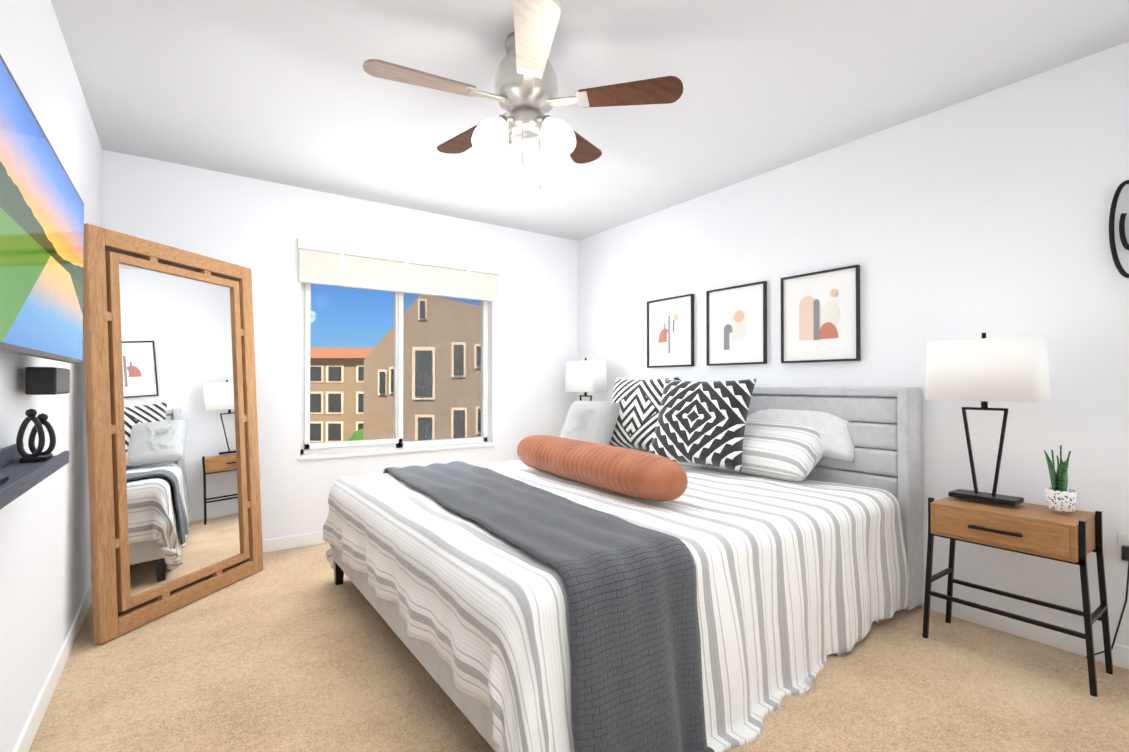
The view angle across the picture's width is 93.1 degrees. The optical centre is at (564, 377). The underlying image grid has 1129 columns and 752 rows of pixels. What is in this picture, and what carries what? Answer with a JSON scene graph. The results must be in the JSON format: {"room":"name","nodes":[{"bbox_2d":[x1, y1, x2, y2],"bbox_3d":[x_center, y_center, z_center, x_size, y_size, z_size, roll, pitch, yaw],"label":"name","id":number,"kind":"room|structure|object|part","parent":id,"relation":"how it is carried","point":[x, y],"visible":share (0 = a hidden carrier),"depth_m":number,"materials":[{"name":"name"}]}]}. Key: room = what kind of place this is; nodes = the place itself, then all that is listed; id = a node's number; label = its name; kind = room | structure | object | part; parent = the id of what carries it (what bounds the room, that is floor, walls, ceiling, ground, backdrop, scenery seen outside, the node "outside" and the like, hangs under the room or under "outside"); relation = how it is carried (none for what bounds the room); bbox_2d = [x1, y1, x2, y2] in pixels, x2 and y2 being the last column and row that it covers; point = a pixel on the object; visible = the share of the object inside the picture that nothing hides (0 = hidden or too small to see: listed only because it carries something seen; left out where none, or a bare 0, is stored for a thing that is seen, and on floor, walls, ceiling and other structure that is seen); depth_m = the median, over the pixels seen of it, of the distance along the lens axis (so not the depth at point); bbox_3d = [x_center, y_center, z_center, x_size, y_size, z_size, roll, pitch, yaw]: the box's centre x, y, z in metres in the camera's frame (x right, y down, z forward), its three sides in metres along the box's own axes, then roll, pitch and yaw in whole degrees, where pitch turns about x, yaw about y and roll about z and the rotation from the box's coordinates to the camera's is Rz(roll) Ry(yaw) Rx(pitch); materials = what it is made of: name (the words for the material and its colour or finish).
{"room":"bedroom","nodes":[
{"label":"bedroom","id":0,"kind":"room"},
{"bbox_2d":[0,0,102,751],"bbox_3d":[-1.404,-0.099,1.204,0.120,2.440,4.726,0,-1,-35],"label":"wall","id":1,"kind":"structure","parent":0,"point":[45,566],"depth_m":1.82,"materials":[{"name":"white paint"}]},
{"bbox_2d":[0,443,68,509],"bbox_3d":[-0.800,0.207,0.553,0.110,0.066,2.430,0,-1,-35],"label":"wall shelf","id":2,"kind":"object","parent":1,"relation":"attached to","point":[25,477],"visible":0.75,"depth_m":1.29,"materials":[{"name":"grey wood"}]},
{"bbox_2d":[0,474,8,484],"bbox_3d":[-1.155,0.212,1.061,0.043,0.016,0.170,0,-1,-35],"label":"remote control","id":3,"kind":"object","parent":2,"relation":"on","point":[4,478],"visible":1,"depth_m":1.12,"materials":[{"name":"black plastic"}]},
{"bbox_2d":[16,409,55,462],"bbox_3d":[-1.438,0.154,1.456,0.072,0.141,0.100,0,-1,-35],"label":"decorative sculpture","id":4,"kind":"object","parent":2,"relation":"on","point":[38,454],"visible":1,"depth_m":1.44,"materials":[{"name":"black plastic"}]},
{"bbox_2d":[0,54,83,394],"bbox_3d":[-1.242,-0.269,1.182,0.110,0.630,1.360,0,-1,-35],"label":"wall tv","id":5,"kind":"object","parent":1,"relation":"attached to","point":[41,250],"visible":1,"depth_m":1.22,"materials":[{"name":"black plastic"}]},
{"bbox_2d":[11,581,91,751],"bbox_3d":[-1.336,1.079,1.216,0.017,0.085,4.446,0,-1,-35],"label":"baseboard","id":6,"kind":"structure","parent":1,"relation":"attached to","point":[25,739],"depth_m":1.88,"materials":[{"name":"white"}]},
{"bbox_2d":[102,150,576,539],"bbox_3d":[-1.302,-0.070,4.078,3.378,2.440,0.160,0,-1,-35],"label":"wall","id":7,"kind":"structure","parent":0,"point":[258,227],"depth_m":3.67,"materials":[{"name":"white paint"}]},
{"bbox_2d":[262,531,327,552],"bbox_3d":[-1.247,1.107,3.999,3.330,0.085,0.013,0,-1,-35],"label":"baseboard","id":8,"kind":"structure","parent":7,"relation":"attached to","point":[301,540],"depth_m":3.58,"materials":[{"name":"white"}]},
{"bbox_2d":[300,283,487,454],"bbox_3d":[-1.256,-0.184,4.137,1.460,1.450,0.070,0,-1,-35],"label":"window","id":9,"kind":"structure","parent":7,"relation":"in","point":[308,447],"depth_m":4.09,"materials":[{"name":"white plastic"}]},
{"bbox_2d":[403,293,480,441],"bbox_3d":[-0.989,-0.182,4.361,0.685,1.370,0.001,0,-1,-35],"label":"screen","id":10,"kind":"object","parent":9,"relation":"attached to","point":[418,312],"depth_m":4.36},
{"bbox_2d":[298,442,494,460],"bbox_3d":[-1.220,0.553,4.080,1.490,0.025,0.122,0,-1,-35],"label":"window sill","id":11,"kind":"structure","parent":7,"relation":"attached to","point":[379,451],"depth_m":3.98,"materials":[{"name":"white paint"}]},
{"bbox_2d":[297,237,499,301],"bbox_3d":[-1.175,-0.787,4.029,1.520,0.295,0.071,0,-1,-35],"label":"window blind","id":12,"kind":"object","parent":7,"relation":"attached to","point":[324,262],"visible":1,"depth_m":3.93,"materials":[{"name":"white fabric"}]},
{"bbox_2d":[29,543,1128,751],"bbox_3d":[0.021,1.191,2.205,3.618,0.120,4.726,0,-1,-35],"label":"floor","id":13,"kind":"structure","parent":0,"point":[298,649],"depth_m":1.93,"materials":[{"name":"carpet"}]},
{"bbox_2d":[83,223,262,643],"bbox_3d":[-1.932,0.238,2.730,0.133,1.789,0.930,0,-1,11],"label":"floor mirror","id":14,"kind":"object","parent":13,"relation":"on","point":[172,444],"visible":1,"depth_m":2.61,"materials":[{"name":"brown wood"}]},
{"bbox_3d":[-1.934,0.238,2.730,0.536,1.522,0.522,0,-1,-35],"label":"glass","id":15,"kind":"part","parent":14,"relation":"part of","materials":[{"name":"white"}]},
{"bbox_2d":[323,376,922,751],"bbox_3d":[0.294,0.564,2.793,2.503,1.164,2.332,0,-1,-35],"label":"bed","id":16,"kind":"object","parent":13,"relation":"on","point":[675,564],"visible":1,"depth_m":1.98,"materials":[{"name":"fabric"}]},
{"bbox_2d":[383,461,713,751],"bbox_3d":[-0.310,0.809,2.363,0.708,0.608,2.293,0,-1,-35],"label":"throw","id":17,"kind":"object","parent":16,"relation":"on","point":[627,596],"depth_m":1.57,"materials":[{"name":"grey fabric"}]},
{"bbox_3d":[0.199,0.953,2.796,2.230,0.370,2.000,0,-1,-35],"label":"frame","id":18,"kind":"part","parent":16,"relation":"part of","materials":[{"name":"fabric"}]},
{"bbox_3d":[1.110,0.589,3.448,0.157,1.070,2.080,0,-1,-35],"label":"headboard","id":19,"kind":"part","parent":16,"relation":"part of","materials":[{"name":"fabric"}]},
{"bbox_2d":[748,409,854,461],"bbox_3d":[1.366,0.253,3.118,0.251,0.381,0.720,0,-1,-35],"label":"pillow","id":20,"kind":"object","parent":16,"relation":"on","point":[833,430],"depth_m":2.90,"materials":[{"name":"fabric"}]},
{"bbox_2d":[922,496,1112,696],"bbox_3d":[1.814,0.825,2.179,0.354,0.612,0.547,0,-1,-35],"label":"nightstand","id":21,"kind":"object","parent":13,"relation":"on","point":[1044,531],"visible":0.98,"depth_m":2.07,"materials":[{"name":"brown wood"}]},
{"bbox_2d":[925,333,1050,505],"bbox_3d":[1.792,0.164,2.281,0.210,0.710,0.410,0,-1,-35],"label":"lamp","id":22,"kind":"object","parent":21,"relation":"on","point":[984,370],"visible":1,"depth_m":2.21,"materials":[{"name":"white fabric"}]},
{"bbox_3d":[1.792,-0.031,2.283,0.210,0.260,0.410,0,-1,-35],"label":"lamp shade","id":23,"kind":"part","parent":22,"relation":"part of","materials":[{"name":"white fabric"}]},
{"bbox_2d":[1044,445,1076,511],"bbox_3d":[1.938,0.392,2.092,0.092,0.249,0.099,0,-1,-35],"label":"snake plant","id":24,"kind":"object","parent":21,"relation":"on","point":[1060,496],"visible":1,"depth_m":2.08,"materials":[{"name":"green plant"}]},
{"bbox_3d":[0.139,0.849,4.534,0.354,0.612,0.587,0,-1,-35],"label":"nightstand","id":25,"kind":"object","parent":13,"relation":"on","visible":0},
{"bbox_2d":[565,358,607,400],"bbox_3d":[0.181,0.187,4.546,0.210,0.710,0.410,0,-1,-35],"label":"lamp","id":26,"kind":"object","parent":25,"relation":"on","point":[585,376],"visible":0.81,"depth_m":4.41,"materials":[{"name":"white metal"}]},
{"bbox_2d":[51,0,1128,240],"bbox_3d":[0.021,-1.368,2.231,3.618,0.120,4.726,0,-1,-35],"label":"ceiling","id":27,"kind":"structure","parent":0,"point":[289,92],"depth_m":2.36,"materials":[{"name":"white paint"}]},
{"bbox_2d":[363,0,682,189],"bbox_3d":[-0.183,-1.016,2.099,1.141,0.585,1.136,0,-1,-35],"label":"ceiling fan","id":28,"kind":"object","parent":27,"relation":"hanging from","point":[526,88],"depth_m":2.00,"materials":[{"name":"silver metal"}]},
{"bbox_3d":[-0.150,-0.888,2.088,0.481,0.154,0.481,0,-1,-35],"label":"glass","id":29,"kind":"part","parent":28,"relation":"part of","materials":[{"name":"white glass"}]},
{"bbox_3d":[-0.150,-0.861,2.088,0.232,0.274,0.232,0,-1,0],"label":"ceiling fan arms","id":30,"kind":"part","parent":28,"relation":"part of","materials":[{"name":"silver metal"}]},
{"bbox_2d":[577,42,1128,646],"bbox_3d":[1.446,-0.078,3.232,0.120,2.440,4.726,0,-1,-35],"label":"wall","id":31,"kind":"structure","parent":0,"point":[979,216],"depth_m":2.51,"materials":[{"name":"white paint"}]},
{"bbox_2d":[647,294,693,367],"bbox_3d":[0.791,-0.340,4.028,0.024,0.520,0.460,0,-1,-35],"label":"framed artwork","id":32,"kind":"object","parent":31,"relation":"attached to","point":[670,331],"visible":1,"depth_m":4.01,"materials":[{"name":"black"}]},
{"bbox_2d":[706,281,766,365],"bbox_3d":[1.133,-0.345,3.548,0.024,0.520,0.460,0,-1,-35],"label":"framed artwork","id":33,"kind":"object","parent":31,"relation":"attached to","point":[736,325],"visible":0.96,"depth_m":3.53,"materials":[{"name":"black"}]},
{"bbox_2d":[781,265,860,362],"bbox_3d":[1.463,-0.350,3.083,0.024,0.520,0.460,0,-1,-35],"label":"framed artwork","id":34,"kind":"object","parent":31,"relation":"attached to","point":[820,316],"visible":0.96,"depth_m":3.06,"materials":[{"name":"black"}]},
{"bbox_2d":[918,590,1128,669],"bbox_3d":[1.402,1.099,3.163,0.017,0.085,4.446,0,-1,-35],"label":"baseboard","id":35,"kind":"structure","parent":31,"relation":"attached to","point":[1032,632],"depth_m":2.30,"materials":[{"name":"white"}]},
{"bbox_2d":[1085,531,1128,657],"bbox_3d":[2.144,0.860,2.087,0.058,0.514,0.157,0,-1,-35],"label":"electrical outlet","id":36,"kind":"object","parent":31,"relation":"attached to","point":[1123,546],"visible":0.92,"depth_m":2.07,"materials":[{"name":"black plastic"}]},
{"bbox_2d":[1109,180,1128,277],"bbox_3d":[2.221,-0.651,2.017,0.031,1.122,0.236,0,-1,-35],"label":"art","id":37,"kind":"object","parent":31,"relation":"hanging from","point":[1118,265],"visible":0.96,"depth_m":2.09,"materials":[{"name":"black metal"}]},
{"label":"outside","id":38,"kind":"structure","parent":0,"visible":0},
{"bbox_2d":[347,428,362,440],"bbox_3d":[-24.768,6.233,59.970,150.000,6.378,112.554,0,-1,-35],"label":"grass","id":39,"kind":"structure","parent":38,"point":[355,434],"depth_m":29.14,"materials":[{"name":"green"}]},
{"bbox_2d":[310,348,373,442],"bbox_3d":[-20.866,13.201,48.472,14.647,31.009,15.000,0,-1,-1],"label":"building","id":40,"kind":"structure","parent":39,"relation":"on","point":[351,424],"depth_m":41.66,"materials":[{"name":"beige paint"}]},
{"bbox_2d":[363,295,480,441],"bbox_3d":[-2.599,4.508,21.266,7.541,14.228,9.120,0,-1,-1],"label":"building","id":41,"kind":"structure","parent":39,"relation":"on","point":[377,411],"depth_m":16.85,"materials":[{"name":"brown paint"}]}
]}

